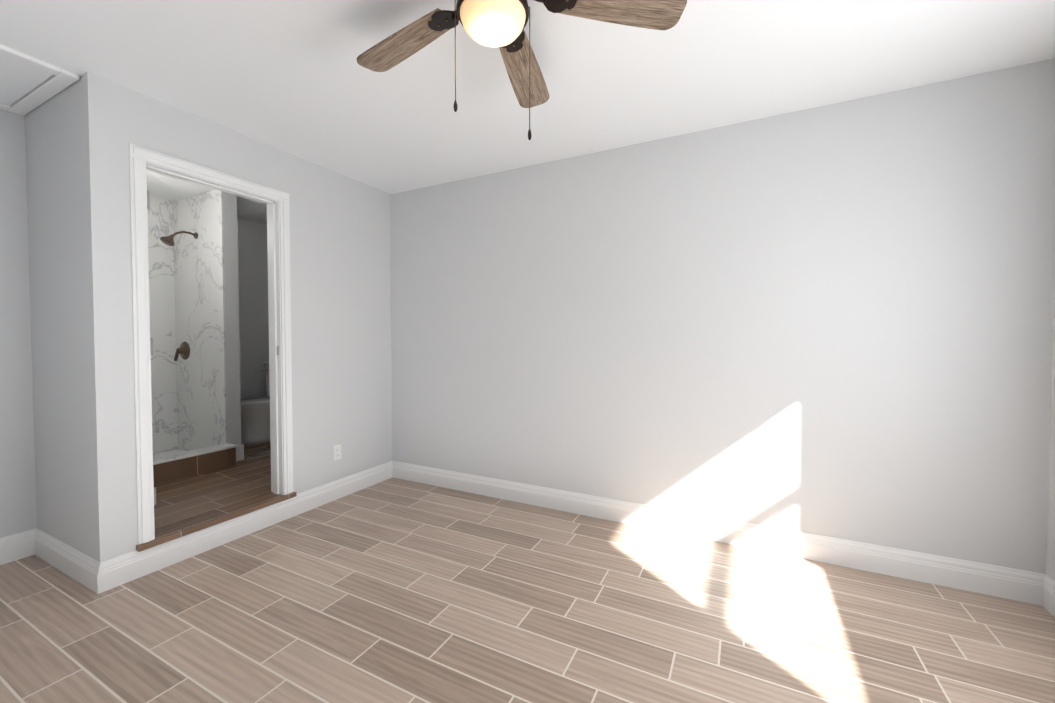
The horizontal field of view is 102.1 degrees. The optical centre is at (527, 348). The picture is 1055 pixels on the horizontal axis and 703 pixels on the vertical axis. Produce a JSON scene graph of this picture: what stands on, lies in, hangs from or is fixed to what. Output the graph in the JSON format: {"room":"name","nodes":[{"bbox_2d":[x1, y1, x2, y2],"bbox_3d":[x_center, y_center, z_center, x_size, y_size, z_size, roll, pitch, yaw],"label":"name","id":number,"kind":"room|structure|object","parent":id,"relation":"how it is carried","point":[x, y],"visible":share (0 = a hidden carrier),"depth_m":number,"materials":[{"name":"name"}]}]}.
{"room":"empty bedroom","nodes":[
{"label":"empty bedroom","id":0,"kind":"room"},
{"bbox_2d":[0,109,36,537],"bbox_3d":[-2.987,-0.065,2.047,0.120,2.440,1.024,1,2,27],"label":"wall","id":1,"kind":"structure","parent":0,"point":[17,487],"depth_m":2.32,"materials":[{"name":"grey paint"}]},
{"bbox_2d":[0,531,31,564],"bbox_3d":[-2.885,1.084,2.129,0.016,0.140,0.520,1,2,27],"label":"baseboard","id":2,"kind":"structure","parent":1,"relation":"attached to","point":[14,547],"depth_m":2.32,"materials":[{"name":"white wood"}]},
{"bbox_2d":[25,81,88,555],"bbox_3d":[-2.422,-0.070,2.267,0.690,2.440,0.120,1,2,27],"label":"wall","id":3,"kind":"structure","parent":0,"point":[54,226],"depth_m":2.19,"materials":[{"name":"grey paint"}]},
{"bbox_2d":[0,44,79,115],"bbox_3d":[-2.559,-1.272,1.905,0.735,0.020,0.587,1,2,27],"label":"attic hatch","id":4,"kind":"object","parent":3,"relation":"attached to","point":[28,83],"depth_m":2.02,"materials":[{"name":"white"}]},
{"bbox_2d":[28,528,95,587],"bbox_3d":[-2.399,1.082,2.208,0.810,0.140,0.016,1,2,27],"label":"baseboard","id":5,"kind":"structure","parent":3,"relation":"attached to","point":[70,561],"depth_m":2.22,"materials":[{"name":"white wood"}]},
{"bbox_2d":[147,190,226,457],"bbox_3d":[-3.131,-0.178,3.275,0.870,2.275,1.039,1,2,27],"label":"wall","id":6,"kind":"structure","parent":0,"point":[187,305],"depth_m":3.74,"materials":[{"name":"tile"}]},
{"bbox_2d":[160,231,197,245],"bbox_3d":[-2.919,-0.928,3.575,0.100,0.154,0.257,1,2,27],"label":"shower head","id":7,"kind":"object","parent":6,"relation":"attached to","point":[168,240],"visible":1,"depth_m":3.52},
{"bbox_2d":[174,341,189,360],"bbox_3d":[-3.072,0.020,3.783,0.164,0.174,0.065,1,2,27],"label":"shower valve","id":8,"kind":"object","parent":6,"relation":"attached to","point":[183,350],"visible":1,"depth_m":3.78,"materials":[{"name":"brown metal"}]},
{"bbox_2d":[236,444,243,460],"bbox_3d":[-2.697,0.883,3.733,0.514,0.130,0.124,1,2,27],"label":"baseboard","id":9,"kind":"structure","parent":6,"relation":"attached to","point":[239,452],"depth_m":3.64,"materials":[{"name":"white"}]},
{"bbox_2d":[154,442,270,529],"bbox_3d":[-2.453,1.035,3.537,1.870,0.165,2.066,1,2,27],"label":"floor","id":10,"kind":"structure","parent":0,"point":[247,477],"depth_m":2.94,"materials":[{"name":"brown tile"}]},
{"bbox_2d":[153,443,235,484],"bbox_3d":[-2.684,0.882,3.081,0.128,0.165,1.027,1,2,27],"label":"shower curb","id":11,"kind":"object","parent":10,"relation":"on","point":[167,468],"depth_m":3.25,"materials":[{"name":"brown tile"}]},
{"bbox_2d":[240,362,269,445],"bbox_3d":[-2.680,0.538,4.327,0.460,0.790,0.711,1,2,27],"label":"toilet","id":12,"kind":"object","parent":10,"relation":"on","point":[255,420],"visible":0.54,"depth_m":4.17,"materials":[{"name":"white ceramic"}]},
{"bbox_2d":[77,71,391,561],"bbox_3d":[-1.569,-0.090,3.051,0.120,2.440,2.291,1,2,27],"label":"wall","id":13,"kind":"structure","parent":0,"point":[340,259],"depth_m":2.76,"materials":[{"name":"grey paint"}]},
{"bbox_2d":[129,143,293,544],"bbox_3d":[-1.830,-0.024,2.526,0.143,2.004,0.829,1,2,27],"label":"door frame","id":14,"kind":"structure","parent":13,"relation":"attached to","point":[142,161],"depth_m":2.41,"materials":[{"name":"white wood"}]},
{"bbox_2d":[147,190,278,504],"bbox_3d":[-1.803,-0.006,2.513,0.052,1.620,0.691,1,2,27],"label":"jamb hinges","id":15,"kind":"object","parent":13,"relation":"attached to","point":[151,339],"visible":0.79,"depth_m":2.20,"materials":[{"name":"grey metal"}]},
{"bbox_2d":[136,492,296,551],"bbox_3d":[-1.822,0.993,2.548,0.150,0.030,0.847,1,2,27],"label":"trim","id":16,"kind":"structure","parent":13,"relation":"attached to","point":[182,529],"depth_m":2.47,"materials":[{"name":"brown wood"}]},
{"bbox_2d":[88,461,391,593],"bbox_3d":[-1.612,1.065,2.846,0.016,0.140,1.867,1,2,27],"label":"baseboard","id":17,"kind":"structure","parent":13,"relation":"attached to","point":[93,575],"depth_m":2.47,"materials":[{"name":"white wood"}]},
{"bbox_2d":[333,444,340,460],"bbox_3d":[-1.430,0.778,3.207,0.008,0.114,0.070,1,2,27],"label":"outlet","id":18,"kind":"object","parent":13,"relation":"attached to","point":[336,452],"visible":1,"depth_m":3.20,"materials":[{"name":"white plastic"}]},
{"bbox_2d":[223,192,268,444],"bbox_3d":[-2.469,-0.185,3.531,1.920,2.275,2.136,1,2,27],"label":"wall","id":19,"kind":"structure","parent":0,"point":[246,296],"depth_m":4.41,"materials":[{"name":"grey paint"}]},
{"bbox_2d":[0,478,1054,702],"bbox_3d":[-1.111,1.210,1.865,6.500,0.100,3.550,1,2,27],"label":"floor","id":20,"kind":"structure","parent":0,"point":[393,590],"depth_m":1.81,"materials":[{"name":"brown tile"}]},
{"bbox_2d":[0,0,1054,223],"bbox_3d":[-0.976,-1.336,2.068,6.500,0.100,4.150,1,2,27],"label":"ceiling","id":21,"kind":"structure","parent":0,"point":[294,77],"depth_m":1.94,"materials":[{"name":"white paint"}]},
{"bbox_2d":[357,0,686,139],"bbox_3d":[-0.134,-0.977,1.397,1.178,0.583,1.201,1,2,27],"label":"ceiling fan","id":22,"kind":"object","parent":21,"relation":"hanging from","point":[501,24],"visible":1,"depth_m":1.44,"materials":[{"name":"brown wood"}]},
{"bbox_2d":[390,58,1054,573],"bbox_3d":[0.706,-0.084,2.817,4.150,2.440,0.150,1,2,27],"label":"wall","id":23,"kind":"structure","parent":0,"point":[832,320],"depth_m":2.39,"materials":[{"name":"grey paint"}]},
{"bbox_2d":[392,461,1039,604],"bbox_3d":[0.579,1.066,2.817,3.950,0.140,0.016,1,2,27],"label":"baseboard","id":24,"kind":"structure","parent":23,"relation":"attached to","point":[987,579],"depth_m":2.42,"materials":[{"name":"white wood"}]},
{"bbox_2d":[1046,298,1054,580],"bbox_3d":[1.664,-0.021,0.341,0.200,2.440,3.400,1,2,27],"label":"wall","id":25,"kind":"structure","parent":0,"point":[1050,563],"depth_m":1.90,"materials":[{"name":"grey paint"}]},
{"bbox_2d":[1040,573,1054,616],"bbox_3d":[1.599,1.125,0.481,0.016,0.140,3.180,1,2,27],"label":"baseboard","id":26,"kind":"structure","parent":25,"relation":"attached to","point":[1047,585],"depth_m":1.90,"materials":[{"name":"white"}]}
]}

